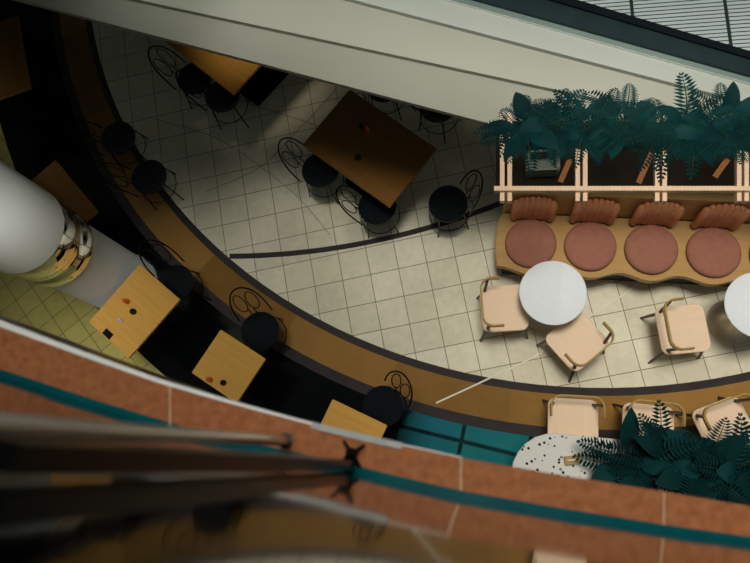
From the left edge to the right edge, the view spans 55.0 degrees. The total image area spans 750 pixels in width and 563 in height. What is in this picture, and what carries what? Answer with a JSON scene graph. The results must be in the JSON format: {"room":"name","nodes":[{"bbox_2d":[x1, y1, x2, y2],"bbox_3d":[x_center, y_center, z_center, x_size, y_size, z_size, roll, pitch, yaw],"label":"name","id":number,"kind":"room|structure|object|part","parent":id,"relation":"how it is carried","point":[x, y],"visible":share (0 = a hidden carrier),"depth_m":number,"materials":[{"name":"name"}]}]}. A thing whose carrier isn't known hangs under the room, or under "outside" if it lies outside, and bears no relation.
{"room":"shopping mall","nodes":[
{"label":"shopping mall","id":0,"kind":"room"},
{"bbox_2d":[0,161,157,308],"bbox_3d":[-3.146,-0.972,3.687,0.746,8.200,0.746,-2,75,7],"label":"column","id":1,"kind":"structure","parent":0,"point":[44,242],"depth_m":5.83,"materials":[{"name":"white paint"}]},
{"bbox_2d":[0,125,165,376],"bbox_3d":[2.224,-4.617,8.190,32.000,0.001,32.000,-2,75,7],"label":"floor","id":2,"kind":"structure","parent":0,"point":[51,310],"depth_m":7.66,"materials":[{"name":"tile"}]},
{"bbox_2d":[0,433,365,478],"bbox_3d":[-0.111,0.199,0.864,0.053,1.070,0.057,-2,75,7],"label":"rail","id":3,"kind":"object","parent":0,"point":[21,456],"depth_m":0.47,"materials":[{"name":"black metal"}]},
{"bbox_2d":[13,0,623,124],"bbox_3d":[-1.657,-2.408,5.758,12.006,0.040,3.361,-2,75,7],"label":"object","id":4,"kind":"object","parent":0,"point":[474,98],"depth_m":5.37,"materials":[{"name":"white paint"}]},
{"bbox_2d":[0,315,749,543],"bbox_3d":[-0.230,1.504,1.328,2.065,0.460,2.850,5,76,9],"label":"floor border","id":5,"kind":"object","parent":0,"point":[29,355],"depth_m":1.38,"materials":[{"name":"tile"}]},
{"bbox_2d":[0,413,293,448],"bbox_3d":[-0.226,0.198,0.934,0.031,0.964,0.054,-45,75,-5],"label":"support","id":6,"kind":"object","parent":5,"relation":"on","point":[21,424],"visible":0.98,"depth_m":0.69,"materials":[{"name":"metal"}]},
{"bbox_3d":[-0.036,0.295,1.380,0.180,0.008,0.013,11,77,10],"label":"trim bracket","id":7,"kind":"part","parent":5,"relation":"part of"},
{"bbox_2d":[0,376,749,562],"bbox_3d":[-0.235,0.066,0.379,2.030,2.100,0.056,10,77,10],"label":"floor stripe","id":8,"kind":"structure","parent":5,"relation":"on","point":[319,516],"depth_m":0.49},
{"bbox_2d":[0,0,749,466],"bbox_3d":[2.224,-4.617,8.190,14.265,0.001,14.265,-2,75,7],"label":"floor","id":9,"kind":"structure","parent":0,"point":[294,390],"depth_m":7.39,"materials":[{"name":"tile"}]},
{"bbox_2d":[0,16,55,128],"bbox_3d":[-4.085,-2.219,8.013,0.853,0.750,0.930,-18,74,3],"label":"wood table","id":10,"kind":"object","parent":9,"relation":"on","point":[26,97],"visible":1,"depth_m":7.76,"materials":[{"name":"brown wood"}]},
{"bbox_2d":[31,160,114,235],"bbox_3d":[-3.104,-0.698,7.490,0.499,0.750,0.767,-42,74,-4],"label":"wood table","id":11,"kind":"object","parent":9,"relation":"on","point":[54,179],"visible":0.52,"depth_m":7.18,"materials":[{"name":"brown wood"}]},
{"bbox_2d":[89,265,190,358],"bbox_3d":[-2.208,0.366,7.096,0.554,0.750,0.713,38,83,15],"label":"wood table","id":12,"kind":"object","parent":9,"relation":"on","point":[157,318],"visible":0.98,"depth_m":6.75,"materials":[{"name":"brown wood"}]},
{"bbox_2d":[138,239,210,313],"bbox_3d":[-1.997,-0.043,7.097,0.402,0.899,0.533,-26,74,0],"label":"wire chair","id":13,"kind":"object","parent":9,"relation":"on","point":[178,279],"visible":0.84,"depth_m":7.06,"materials":[{"name":"black metal"}]},
{"bbox_2d":[192,330,273,401],"bbox_3d":[-1.274,0.852,6.846,0.516,0.750,0.467,31,81,14],"label":"wood table","id":14,"kind":"object","parent":9,"relation":"on","point":[243,369],"visible":0.93,"depth_m":6.50,"materials":[{"name":"brown wood"}]},
{"bbox_2d":[321,400,386,437],"bbox_3d":[-0.195,1.451,6.549,0.533,0.750,0.514,23,80,13],"label":"wood table","id":15,"kind":"object","parent":9,"relation":"on","point":[339,415],"visible":0.41,"depth_m":6.22,"materials":[{"name":"brown wood"}]},
{"bbox_2d":[362,370,412,434],"bbox_3d":[0.120,1.087,6.525,0.533,0.899,0.402,-41,74,-4],"label":"wire chair","id":16,"kind":"object","parent":9,"relation":"on","point":[384,404],"visible":0.9,"depth_m":6.50,"materials":[{"name":"black metal"}]},
{"bbox_2d":[512,433,748,498],"bbox_3d":[2.238,1.752,6.150,2.162,0.750,0.720,4,76,9],"label":"table","id":17,"kind":"object","parent":9,"relation":"on","point":[546,452],"visible":0.21,"depth_m":5.94,"materials":[{"name":"white stone"}]},
{"bbox_2d":[614,453,749,479],"bbox_3d":[2.520,1.502,5.724,1.207,0.120,0.160,4,76,8],"label":"planter","id":18,"kind":"object","parent":17,"relation":"on","point":[615,453],"visible":0.09,"depth_m":5.73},
{"bbox_2d":[573,399,749,505],"bbox_3d":[2.455,1.422,5.452,1.799,0.486,1.040,-2,75,7],"label":"plants","id":19,"kind":"object","parent":18,"relation":"on","point":[730,482],"visible":0.85,"depth_m":5.49,"materials":[{"name":"green plant"}]},
{"bbox_2d":[612,399,685,435],"bbox_3d":[2.352,1.284,6.247,0.451,0.772,0.472,5,76,9],"label":"wood chair","id":20,"kind":"object","parent":9,"relation":"on","point":[638,408],"visible":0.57,"depth_m":6.20,"materials":[{"name":"brown wood"}]},
{"bbox_2d":[674,393,749,443],"bbox_3d":[2.979,1.247,6.174,0.451,0.772,0.472,-21,74,2],"label":"wood chair","id":21,"kind":"object","parent":9,"relation":"on","point":[704,417],"visible":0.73,"depth_m":6.12,"materials":[{"name":"brown wood"}]},
{"bbox_2d":[51,11,749,438],"bbox_3d":[2.224,-4.617,8.190,12.565,0.001,12.565,-2,75,7],"label":"floor","id":22,"kind":"structure","parent":0,"point":[460,418],"depth_m":7.25,"materials":[{"name":"brown wood"}]},
{"bbox_2d":[229,287,291,355],"bbox_3d":[-1.113,0.409,6.864,0.402,0.899,0.533,-19,74,2],"label":"wire chair","id":23,"kind":"object","parent":22,"relation":"on","point":[260,331],"visible":0.98,"depth_m":6.83,"materials":[{"name":"black metal"}]},
{"bbox_2d":[59,13,749,429],"bbox_3d":[2.224,-4.617,8.190,12.365,0.001,12.365,-2,75,7],"label":"floor band","id":24,"kind":"object","parent":22,"relation":"attached to","point":[344,357],"visible":0.74,"depth_m":7.19,"materials":[{"name":"tile"}]},
{"bbox_2d":[542,394,605,436],"bbox_3d":[1.733,1.250,6.338,0.451,0.772,0.472,2,76,8],"label":"wood chair","id":25,"kind":"object","parent":24,"relation":"on","point":[579,417],"visible":0.86,"depth_m":6.28,"materials":[{"name":"brown wood"}]},
{"bbox_2d":[85,20,749,395],"bbox_3d":[2.224,-4.617,8.190,11.745,0.001,11.745,-2,75,7],"label":"trim","id":26,"kind":"structure","parent":0,"point":[742,377],"depth_m":7.08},
{"bbox_2d":[92,21,749,387],"bbox_3d":[-0.105,-2.099,7.847,20.000,0.001,18.000,-2,75,7],"label":"tiles","id":27,"kind":"structure","parent":0,"point":[413,296],"depth_m":7.42,"materials":[{"name":"beige tile"}]},
{"bbox_2d":[65,118,148,171],"bbox_3d":[-2.772,-1.500,7.577,0.533,0.899,0.402,-13,74,4],"label":"wire chair","id":28,"kind":"object","parent":27,"relation":"on","point":[119,137],"visible":1,"depth_m":7.55,"materials":[{"name":"black metal"}]},
{"bbox_2d":[97,160,183,210],"bbox_3d":[-2.393,-1.057,7.412,0.533,0.899,0.402,-21,74,2],"label":"wire chair","id":29,"kind":"object","parent":27,"relation":"on","point":[149,176],"visible":1,"depth_m":7.39,"materials":[{"name":"black metal"}]},
{"bbox_2d":[148,45,218,113],"bbox_3d":[-1.979,-2.175,7.647,0.533,0.899,0.402,11,77,10],"label":"wire chair","id":30,"kind":"object","parent":27,"relation":"on","point":[190,66],"visible":0.66,"depth_m":7.60,"materials":[{"name":"black metal"}]},
{"bbox_2d":[175,69,250,129],"bbox_3d":[-1.665,-1.950,7.548,0.533,0.899,0.402,-1,75,7],"label":"wire chair","id":31,"kind":"object","parent":27,"relation":"on","point":[217,98],"visible":0.9,"depth_m":7.51,"materials":[{"name":"black metal"}]},
{"bbox_2d":[164,40,288,105],"bbox_3d":[-1.370,-2.538,7.737,1.042,0.750,1.190,39,84,15],"label":"wood table","id":32,"kind":"object","parent":27,"relation":"on","point":[256,82],"visible":0.38,"depth_m":7.32,"materials":[{"name":"brown wood"}]},
{"bbox_2d":[278,137,343,203],"bbox_3d":[-0.609,-1.133,7.197,0.533,0.899,0.402,16,78,11],"label":"wire chair","id":33,"kind":"object","parent":27,"relation":"on","point":[317,173],"visible":0.85,"depth_m":7.15,"materials":[{"name":"black metal"}]},
{"bbox_2d":[229,201,502,258],"bbox_3d":[2.286,-4.639,8.187,7.690,0.001,8.849,-2,75,7],"label":"arc","id":34,"kind":"object","parent":27,"relation":"on","point":[496,204],"visible":0.47,"depth_m":7.41},
{"bbox_2d":[335,185,399,238],"bbox_3d":[-0.044,-0.723,7.016,0.533,0.899,0.402,-7,75,6],"label":"wire chair","id":35,"kind":"object","parent":27,"relation":"on","point":[372,211],"visible":0.89,"depth_m":6.98,"materials":[{"name":"black metal"}]},
{"bbox_2d":[303,90,436,207],"bbox_3d":[-0.012,-1.189,7.209,1.078,0.750,0.725,37,83,15],"label":"wood table","id":36,"kind":"object","parent":27,"relation":"on","point":[392,155],"visible":0.88,"depth_m":6.84,"materials":[{"name":"brown wood"}]},
{"bbox_2d":[102,123,580,464],"bbox_3d":[-0.545,0.767,6.329,3.135,0.100,3.634,-31,74,-1],"label":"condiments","id":37,"kind":"object","parent":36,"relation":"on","point":[568,460],"visible":0.97,"depth_m":6.68,"materials":[{"name":"red wood"}]},
{"bbox_2d":[363,93,403,120],"bbox_3d":[0.084,-1.941,7.315,0.402,0.899,0.533,6,76,9],"label":"wire chair","id":38,"kind":"object","parent":27,"relation":"on","point":[378,99],"visible":0.15,"depth_m":7.31,"materials":[{"name":"black metal"}]},
{"bbox_2d":[145,36,639,403],"bbox_3d":[-0.434,-1.028,7.609,6.201,0.004,2.278,37,83,15],"label":"cable","id":39,"kind":"object","parent":27,"relation":"on","point":[634,286],"visible":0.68,"depth_m":6.93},
{"bbox_2d":[410,105,460,143],"bbox_3d":[0.596,-1.714,7.188,0.402,0.899,0.533,30,81,14],"label":"wire chair","id":40,"kind":"object","parent":27,"relation":"on","point":[435,117],"visible":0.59,"depth_m":7.16,"materials":[{"name":"black metal"}]},
{"bbox_2d":[429,170,482,237],"bbox_3d":[0.766,-0.768,6.921,0.533,0.899,0.402,-15,74,4],"label":"wire chair","id":41,"kind":"object","parent":27,"relation":"on","point":[448,203],"visible":1,"depth_m":6.90,"materials":[{"name":"black metal"}]},
{"bbox_2d":[476,276,528,341],"bbox_3d":[1.191,0.261,6.665,0.472,0.772,0.451,-4,75,6],"label":"wood chair","id":42,"kind":"object","parent":27,"relation":"on","point":[502,310],"visible":0.88,"depth_m":6.59,"materials":[{"name":"brown wood"}]},
{"bbox_2d":[519,261,586,331],"bbox_3d":[1.600,0.189,6.639,0.578,0.750,0.578,-2,75,7],"label":"round table","id":43,"kind":"object","parent":27,"relation":"on","point":[552,294],"visible":0.94,"depth_m":6.28,"materials":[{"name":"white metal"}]},
{"bbox_2d":[536,312,614,382],"bbox_3d":[1.816,0.550,6.508,0.451,0.772,0.472,-39,74,-3],"label":"wood chair","id":44,"kind":"object","parent":27,"relation":"on","point":[577,342],"visible":0.93,"depth_m":6.43,"materials":[{"name":"brown wood"}]},
{"bbox_2d":[494,112,749,203],"bbox_3d":[1.741,-0.809,4.713,1.891,0.110,0.644,2,76,8],"label":"divider","id":45,"kind":"object","parent":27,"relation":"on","point":[620,174],"visible":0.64,"depth_m":4.71,"materials":[{"name":"brown wood"}]},
{"bbox_2d":[524,140,545,148],"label":"planter","id":46,"kind":"object","parent":45,"relation":"on","point":[528,140],"depth_m":4.72,"materials":[{"name":"soil"}]},
{"bbox_2d":[524,150,559,178],"bbox_3d":[1.103,-0.776,4.756,0.214,0.131,0.146,-2,75,7],"label":"crate","id":47,"kind":"object","parent":45,"relation":"on","point":[545,169],"visible":0.52,"depth_m":4.76,"materials":[{"name":"plastic"}]},
{"bbox_2d":[622,138,653,148],"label":"planter","id":48,"kind":"object","parent":45,"relation":"on","point":[628,138],"depth_m":4.63,"materials":[{"name":"soil"}]},
{"bbox_2d":[474,72,749,182],"bbox_3d":[1.725,-0.966,4.485,2.200,0.308,0.677,2,76,8],"label":"plants","id":49,"kind":"object","parent":48,"relation":"in","point":[680,131],"visible":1,"depth_m":4.50,"materials":[{"name":"green plant"}]},
{"bbox_2d":[495,193,749,286],"bbox_3d":[2.757,-0.325,6.531,3.294,0.920,0.674,3,76,8],"label":"bench","id":50,"kind":"object","parent":27,"relation":"on","point":[703,239],"visible":0.96,"depth_m":6.53,"materials":[{"name":"brown wood"}]},
{"bbox_2d":[640,297,710,363],"bbox_3d":[2.725,0.436,6.417,0.472,0.772,0.451,-6,75,6],"label":"wood chair","id":51,"kind":"object","parent":27,"relation":"on","point":[682,329],"visible":1,"depth_m":6.34,"materials":[{"name":"brown wood"}]},
{"bbox_2d":[706,273,749,344],"bbox_3d":[3.281,0.290,6.391,0.578,0.750,0.578,-18,74,2],"label":"round table","id":52,"kind":"object","parent":27,"relation":"on","point":[728,320],"visible":0.99,"depth_m":6.10,"materials":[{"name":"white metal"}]},
{"bbox_2d":[129,0,725,117],"bbox_3d":[-1.802,-2.864,5.874,12.229,0.080,4.339,-2,75,7],"label":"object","id":53,"kind":"object","parent":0,"point":[343,23],"depth_m":5.27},
{"bbox_2d":[344,0,749,101],"bbox_3d":[-1.894,-2.912,5.878,12.237,0.120,5.171,-2,75,7],"label":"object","id":54,"kind":"object","parent":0,"point":[443,13],"depth_m":5.09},
{"bbox_2d":[444,0,749,84],"bbox_3d":[-1.888,-2.948,5.855,12.185,0.100,5.057,-2,75,7],"label":"trim","id":55,"kind":"structure","parent":54,"relation":"attached to","point":[689,67],"depth_m":5.02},
{"bbox_2d":[451,0,749,82],"bbox_3d":[-1.911,-3.003,5.909,12.313,0.110,5.238,-2,75,7],"label":"gutter","id":56,"kind":"object","parent":54,"relation":"attached to","point":[468,2],"depth_m":5.05,"materials":[{"name":"grey metal"}]},
{"bbox_2d":[580,0,749,50],"bbox_3d":[-3.313,-5.479,6.720,18.147,0.140,3.967,29,81,14],"label":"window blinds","id":57,"kind":"structure","parent":0,"point":[724,21],"depth_m":4.97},
{"bbox_2d":[472,0,749,77],"bbox_3d":[-2.043,-3.125,5.942,13.612,0.140,0.397,22,79,12],"label":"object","id":58,"kind":"object","parent":57,"relation":"attached to","point":[546,10],"visible":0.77,"depth_m":5.01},
{"bbox_2d":[549,0,749,59],"bbox_3d":[-1.999,-3.326,5.978,13.640,0.160,0.114,22,80,12],"label":"roof frame","id":59,"kind":"object","parent":57,"relation":"attached to","point":[584,6],"visible":0.41,"depth_m":4.97,"materials":[{"name":"black metal"}]}
]}

